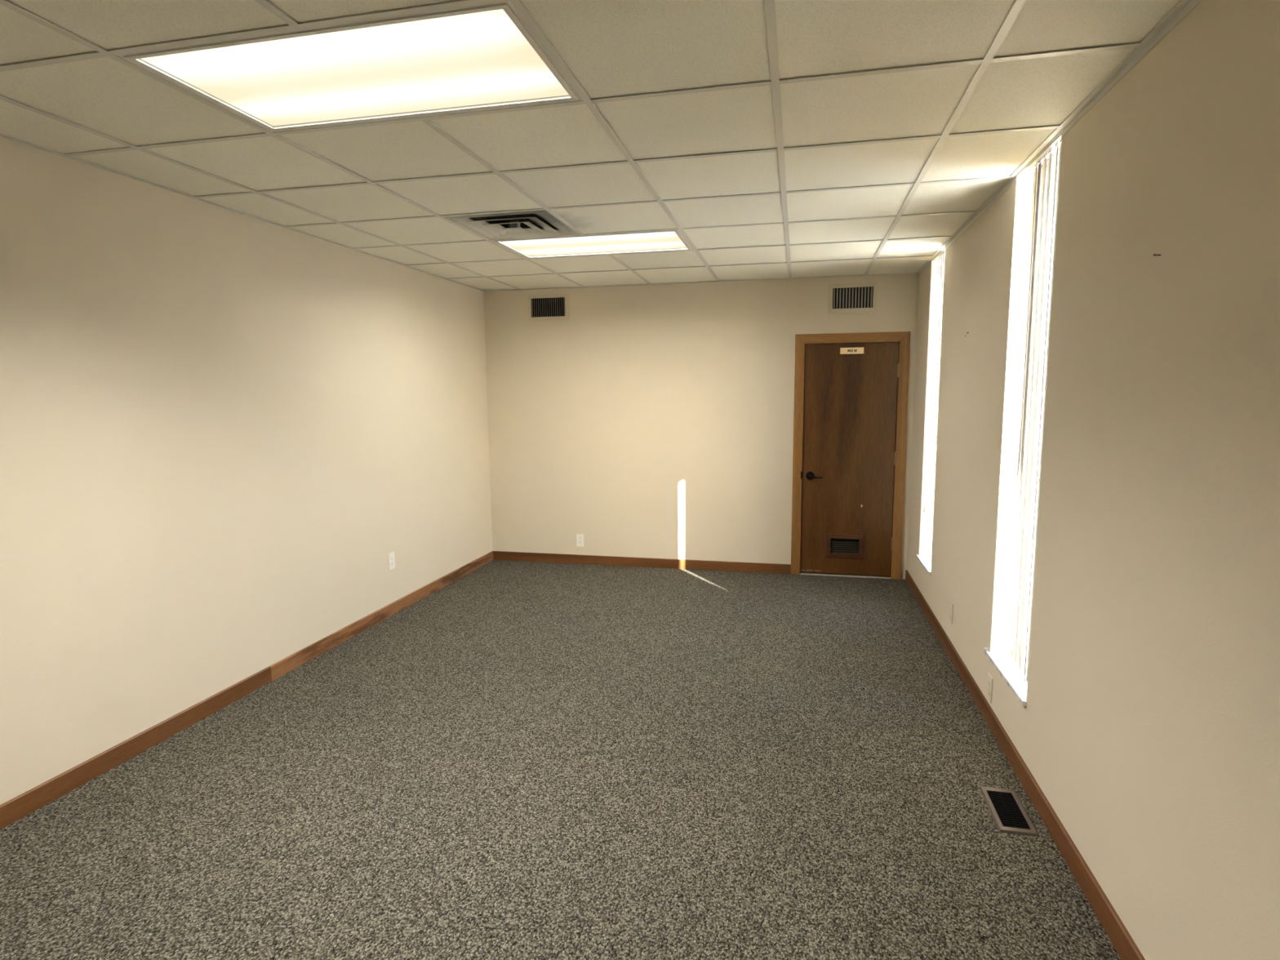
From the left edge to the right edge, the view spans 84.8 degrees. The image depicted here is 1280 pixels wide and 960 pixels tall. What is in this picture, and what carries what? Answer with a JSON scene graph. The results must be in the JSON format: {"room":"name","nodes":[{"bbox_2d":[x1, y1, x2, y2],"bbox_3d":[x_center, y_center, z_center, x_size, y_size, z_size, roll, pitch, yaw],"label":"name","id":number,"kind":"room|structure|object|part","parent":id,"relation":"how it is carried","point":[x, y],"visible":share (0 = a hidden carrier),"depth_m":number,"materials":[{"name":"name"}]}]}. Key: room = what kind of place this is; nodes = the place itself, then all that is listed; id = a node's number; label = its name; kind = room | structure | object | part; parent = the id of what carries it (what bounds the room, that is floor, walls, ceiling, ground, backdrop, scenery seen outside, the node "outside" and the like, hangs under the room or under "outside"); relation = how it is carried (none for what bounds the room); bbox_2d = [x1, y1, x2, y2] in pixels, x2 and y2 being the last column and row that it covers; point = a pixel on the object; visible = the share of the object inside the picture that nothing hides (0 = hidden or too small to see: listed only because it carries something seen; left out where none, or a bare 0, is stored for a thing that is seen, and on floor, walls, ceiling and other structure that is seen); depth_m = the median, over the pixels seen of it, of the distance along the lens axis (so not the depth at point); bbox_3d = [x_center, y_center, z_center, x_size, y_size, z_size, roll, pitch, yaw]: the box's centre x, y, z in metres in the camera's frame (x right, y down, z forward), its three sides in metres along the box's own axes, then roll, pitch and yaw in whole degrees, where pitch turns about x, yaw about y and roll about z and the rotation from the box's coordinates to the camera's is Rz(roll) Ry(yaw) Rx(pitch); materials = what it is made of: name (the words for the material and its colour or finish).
{"room":"empty office room","nodes":[
{"label":"empty office room","id":0,"kind":"room"},
{"bbox_2d":[0,136,492,804],"bbox_3d":[-2.443,-0.098,2.374,0.120,2.800,8.948,1,7,13],"label":"wall","id":1,"kind":"structure","parent":0,"point":[221,428],"depth_m":3.36,"materials":[{"name":"beige paint"}]},
{"bbox_2d":[0,551,493,829],"bbox_3d":[-2.369,1.250,2.519,0.012,0.085,8.696,1,7,13],"label":"baseboard","id":2,"kind":"structure","parent":1,"relation":"attached to","point":[16,808],"depth_m":3.40,"materials":[{"name":"brown wood"}]},
{"bbox_2d":[388,551,395,569],"bbox_3d":[-1.790,0.585,5.053,0.008,0.118,0.072,1,7,13],"label":"wall outlet","id":3,"kind":"object","parent":1,"relation":"attached to","point":[391,556],"visible":1,"depth_m":5.05,"materials":[{"name":"white plastic"}]},
{"bbox_2d":[0,560,1121,959],"bbox_3d":[-0.523,1.379,2.123,4.034,0.100,8.948,1,7,13],"label":"floor","id":4,"kind":"structure","parent":0,"point":[521,760],"depth_m":2.71,"materials":[{"name":"carpet"}]},
{"bbox_2d":[978,786,1039,836],"bbox_3d":[1.391,1.246,2.650,0.133,0.007,0.300,1,7,13],"label":"floor vent","id":5,"kind":"object","parent":4,"relation":"in","point":[1007,811],"visible":1,"depth_m":2.63,"materials":[{"name":"brown metal"}]},
{"bbox_2d":[0,0,1201,291],"bbox_3d":[-0.556,-1.178,1.810,3.764,0.061,8.710,1,7,13],"label":"ceiling","id":6,"kind":"structure","parent":0,"point":[780,139],"depth_m":2.51,"materials":[{"name":"tile"}]},
{"bbox_2d":[117,0,582,132],"bbox_3d":[-0.822,-1.253,2.106,1.171,0.100,0.598,1,7,13],"label":"ceiling light","id":7,"kind":"object","parent":6,"relation":"attached to","point":[484,57],"visible":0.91,"depth_m":2.07,"materials":[{"name":"white plastic"}]},
{"bbox_2d":[444,209,578,239],"bbox_3d":[-0.706,-1.484,3.955,0.580,0.144,0.580,1,7,13],"label":"ceiling vent","id":8,"kind":"object","parent":6,"relation":"in","point":[532,224],"visible":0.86,"depth_m":4.01,"materials":[{"name":"metal"}]},
{"bbox_3d":[-0.706,-1.435,3.961,0.112,0.044,0.112,1,7,13],"label":"plate","id":9,"kind":"part","parent":8,"relation":"part of","materials":[{"name":"metal"}]},
{"bbox_2d":[492,230,693,258],"bbox_3d":[-0.282,-1.550,4.486,1.171,0.100,0.589,1,7,13],"label":"ceiling light","id":10,"kind":"object","parent":6,"relation":"attached to","point":[670,240],"visible":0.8,"depth_m":4.51,"materials":[{"name":"white plastic"}]},
{"bbox_2d":[484,273,918,579],"bbox_3d":[0.421,-0.593,6.222,3.764,2.800,0.120,1,7,13],"label":"wall","id":11,"kind":"structure","parent":0,"point":[652,420],"depth_m":6.23,"materials":[{"name":"beige paint"}]},
{"bbox_2d":[528,293,569,320],"bbox_3d":[-0.826,-1.558,6.316,0.392,0.229,0.013,1,7,13],"label":"air vent","id":12,"kind":"object","parent":11,"relation":"in","point":[550,306],"visible":1,"depth_m":6.32,"materials":[{"name":"beige metal"}]},
{"bbox_2d":[576,533,583,546],"bbox_3d":[-0.557,0.561,6.522,0.072,0.118,0.008,1,7,13],"label":"wall outlet","id":13,"kind":"object","parent":11,"relation":"attached to","point":[580,537],"visible":1,"depth_m":6.52,"materials":[{"name":"white plastic"}]},
{"bbox_2d":[493,551,791,573],"bbox_3d":[-0.051,0.752,6.429,2.805,0.085,0.012,1,7,13],"label":"baseboard","id":14,"kind":"structure","parent":11,"relation":"attached to","point":[497,555],"depth_m":6.40,"materials":[{"name":"brown wood"}]},
{"bbox_2d":[791,331,910,579],"bbox_3d":[1.763,-0.195,5.935,0.910,2.060,0.182,1,7,13],"label":"door","id":15,"kind":"structure","parent":11,"relation":"in","point":[851,411],"depth_m":5.90,"materials":[{"name":"brown wood"}]},
{"bbox_3d":[1.349,-0.198,5.990,0.078,2.058,0.017,1,7,13],"label":"casing","id":16,"kind":"part","parent":15,"relation":"part of","materials":[{"name":"brown wood"}]},
{"bbox_3d":[1.451,-0.033,5.970,0.072,0.072,0.054,1,7,13],"label":"handle","id":17,"kind":"part","parent":15,"relation":"part of","materials":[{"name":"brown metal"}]},
{"bbox_3d":[1.753,0.566,5.997,0.304,0.199,0.014,1,7,13],"label":"louver frame","id":18,"kind":"part","parent":15,"relation":"part of","materials":[{"name":"brown wood"}]},
{"bbox_2d":[840,346,863,354],"bbox_3d":[1.755,-1.070,5.797,0.188,0.052,0.004,1,7,13],"label":"door sign","id":19,"kind":"object","parent":15,"relation":"attached to","point":[842,350],"visible":1,"depth_m":5.80,"materials":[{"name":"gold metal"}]},
{"bbox_3d":[1.747,-1.173,5.778,0.909,0.078,0.017,1,7,13],"label":"casing","id":20,"kind":"part","parent":15,"relation":"part of","materials":[{"name":"brown wood"}]},
{"bbox_3d":[2.160,-0.182,5.808,0.078,2.059,0.017,1,7,13],"label":"casing","id":21,"kind":"part","parent":15,"relation":"part of","materials":[{"name":"brown wood"}]},
{"bbox_2d":[827,282,877,313],"bbox_3d":[1.740,-1.492,5.742,0.385,0.238,0.013,1,7,13],"label":"air vent","id":22,"kind":"object","parent":11,"relation":"in","point":[843,298],"visible":1,"depth_m":5.74,"materials":[{"name":"beige metal"}]},
{"bbox_3d":[1.600,-1.496,5.774,0.016,0.167,0.001,6,10,43],"label":"blade","id":23,"kind":"part","parent":22,"relation":"part of","materials":[{"name":"grey metal"}]},
{"bbox_3d":[1.624,-1.495,5.769,0.016,0.167,0.001,6,10,43],"label":"blade","id":24,"kind":"part","parent":22,"relation":"part of","materials":[{"name":"grey metal"}]},
{"bbox_3d":[1.648,-1.495,5.763,0.016,0.167,0.001,6,10,43],"label":"blade","id":25,"kind":"part","parent":22,"relation":"part of","materials":[{"name":"grey metal"}]},
{"bbox_3d":[1.672,-1.494,5.758,0.016,0.167,0.001,6,10,43],"label":"blade","id":26,"kind":"part","parent":22,"relation":"part of","materials":[{"name":"grey metal"}]},
{"bbox_3d":[1.696,-1.494,5.753,0.016,0.167,0.001,6,10,43],"label":"blade","id":27,"kind":"part","parent":22,"relation":"part of","materials":[{"name":"grey metal"}]},
{"bbox_3d":[1.720,-1.494,5.747,0.016,0.167,0.001,6,10,43],"label":"blade","id":28,"kind":"part","parent":22,"relation":"part of","materials":[{"name":"grey metal"}]},
{"bbox_3d":[1.744,-1.493,5.742,0.016,0.167,0.001,6,10,43],"label":"blade","id":29,"kind":"part","parent":22,"relation":"part of","materials":[{"name":"grey metal"}]},
{"bbox_3d":[1.767,-1.492,5.737,0.016,0.167,0.001,6,10,43],"label":"blade","id":30,"kind":"part","parent":22,"relation":"part of","materials":[{"name":"grey metal"}]},
{"bbox_3d":[1.791,-1.492,5.731,0.016,0.167,0.001,6,10,43],"label":"blade","id":31,"kind":"part","parent":22,"relation":"part of","materials":[{"name":"grey metal"}]},
{"bbox_3d":[1.815,-1.492,5.726,0.016,0.167,0.001,6,10,43],"label":"blade","id":32,"kind":"part","parent":22,"relation":"part of","materials":[{"name":"grey metal"}]},
{"bbox_3d":[1.839,-1.491,5.721,0.016,0.167,0.001,6,10,43],"label":"blade","id":33,"kind":"part","parent":22,"relation":"part of","materials":[{"name":"grey metal"}]},
{"bbox_3d":[1.863,-1.491,5.715,0.016,0.167,0.001,6,10,43],"label":"blade","id":34,"kind":"part","parent":22,"relation":"part of","materials":[{"name":"grey metal"}]},
{"bbox_3d":[1.887,-1.490,5.710,0.016,0.167,0.001,6,10,43],"label":"blade","id":35,"kind":"part","parent":22,"relation":"part of","materials":[{"name":"grey metal"}]},
{"bbox_2d":[906,0,1279,959],"bbox_3d":[1.361,-0.021,1.521,0.150,2.800,8.948,1,7,13],"label":"wall","id":36,"kind":"structure","parent":0,"point":[1148,725],"depth_m":1.85,"materials":[{"name":"beige paint"}]},
{"bbox_2d":[915,258,945,574],"bbox_3d":[2.153,-0.502,4.975,0.196,2.271,0.568,1,7,13],"label":"window","id":37,"kind":"structure","parent":36,"relation":"in","point":[922,557],"depth_m":5.20,"materials":[{"name":"white glass"}]},
{"bbox_3d":[2.161,0.615,5.113,0.196,0.020,0.568,1,7,13],"label":"sill","id":38,"kind":"part","parent":37,"relation":"part of","materials":[{"name":"white paint"}]},
{"bbox_2d":[923,248,945,561],"bbox_3d":[2.099,-0.504,4.962,0.044,2.185,0.492,1,7,13],"label":"vertical blind","id":39,"kind":"object","parent":37,"relation":"attached to","point":[941,255],"visible":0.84,"depth_m":5.03,"materials":[{"name":"white plastic"}]},
{"bbox_3d":[2.136,-0.658,5.168,0.014,1.810,0.013,1,7,13],"label":"pull cord","id":40,"kind":"part","parent":39,"relation":"part of","materials":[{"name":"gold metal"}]},
{"bbox_3d":[2.172,-0.506,4.945,0.045,2.244,0.500,1,7,13],"label":"frame","id":41,"kind":"part","parent":37,"relation":"part of","materials":[{"name":"white metal"}]},
{"bbox_2d":[949,600,953,623],"bbox_3d":[1.864,0.792,4.197,0.008,0.118,0.072,1,7,13],"label":"wall outlet","id":42,"kind":"object","parent":36,"relation":"attached to","point":[951,606],"visible":1,"depth_m":4.18,"materials":[{"name":"beige paint"}]},
{"bbox_2d":[986,672,992,702],"bbox_3d":[1.668,0.991,3.342,0.008,0.118,0.072,1,7,13],"label":"wall outlet","id":43,"kind":"object","parent":36,"relation":"attached to","point":[989,686],"visible":1,"depth_m":3.33,"materials":[{"name":"beige paint"}]},
{"bbox_2d":[983,139,1062,706],"bbox_3d":[1.696,-0.251,2.961,0.196,2.271,0.616,1,7,13],"label":"window","id":44,"kind":"structure","parent":36,"relation":"in","point":[1024,184],"depth_m":3.19,"materials":[{"name":"white glass"}]},
{"bbox_3d":[1.704,0.866,3.098,0.196,0.020,0.616,1,7,13],"label":"sill","id":45,"kind":"part","parent":44,"relation":"part of","materials":[{"name":"white paint"}]},
{"bbox_2d":[1003,132,1062,683],"bbox_3d":[1.645,-0.252,2.943,0.053,2.185,0.547,1,7,13],"label":"vertical blind","id":46,"kind":"object","parent":44,"relation":"attached to","point":[1036,164],"visible":0.75,"depth_m":2.95,"materials":[{"name":"white fabric"}]},
{"bbox_3d":[1.715,-0.255,2.931,0.045,2.244,0.548,1,7,13],"label":"frame","id":47,"kind":"part","parent":44,"relation":"part of","materials":[{"name":"white metal"}]},
{"bbox_2d":[905,569,1145,959],"bbox_3d":[1.291,1.324,1.698,0.012,0.085,8.696,1,7,13],"label":"baseboard","id":48,"kind":"structure","parent":36,"relation":"attached to","point":[1126,948],"depth_m":2.54,"materials":[{"name":"brown wood"}]},
{"bbox_2d":[1053,160,1058,213],"bbox_3d":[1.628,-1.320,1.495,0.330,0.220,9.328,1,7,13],"label":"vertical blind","id":49,"kind":"structure","parent":36,"relation":"attached to","point":[1058,161],"depth_m":3.48,"materials":[{"name":"grey"}]},
{"label":"outside","id":50,"kind":"structure","parent":0,"visible":0},
{"bbox_2d":[1026,406,1043,653],"bbox_3d":[15.961,0.766,8.582,150.000,0.200,160.000,1,7,13],"label":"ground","id":51,"kind":"structure","parent":50,"point":[1042,406],"depth_m":9.41,"materials":[{"name":"white"}]}
]}

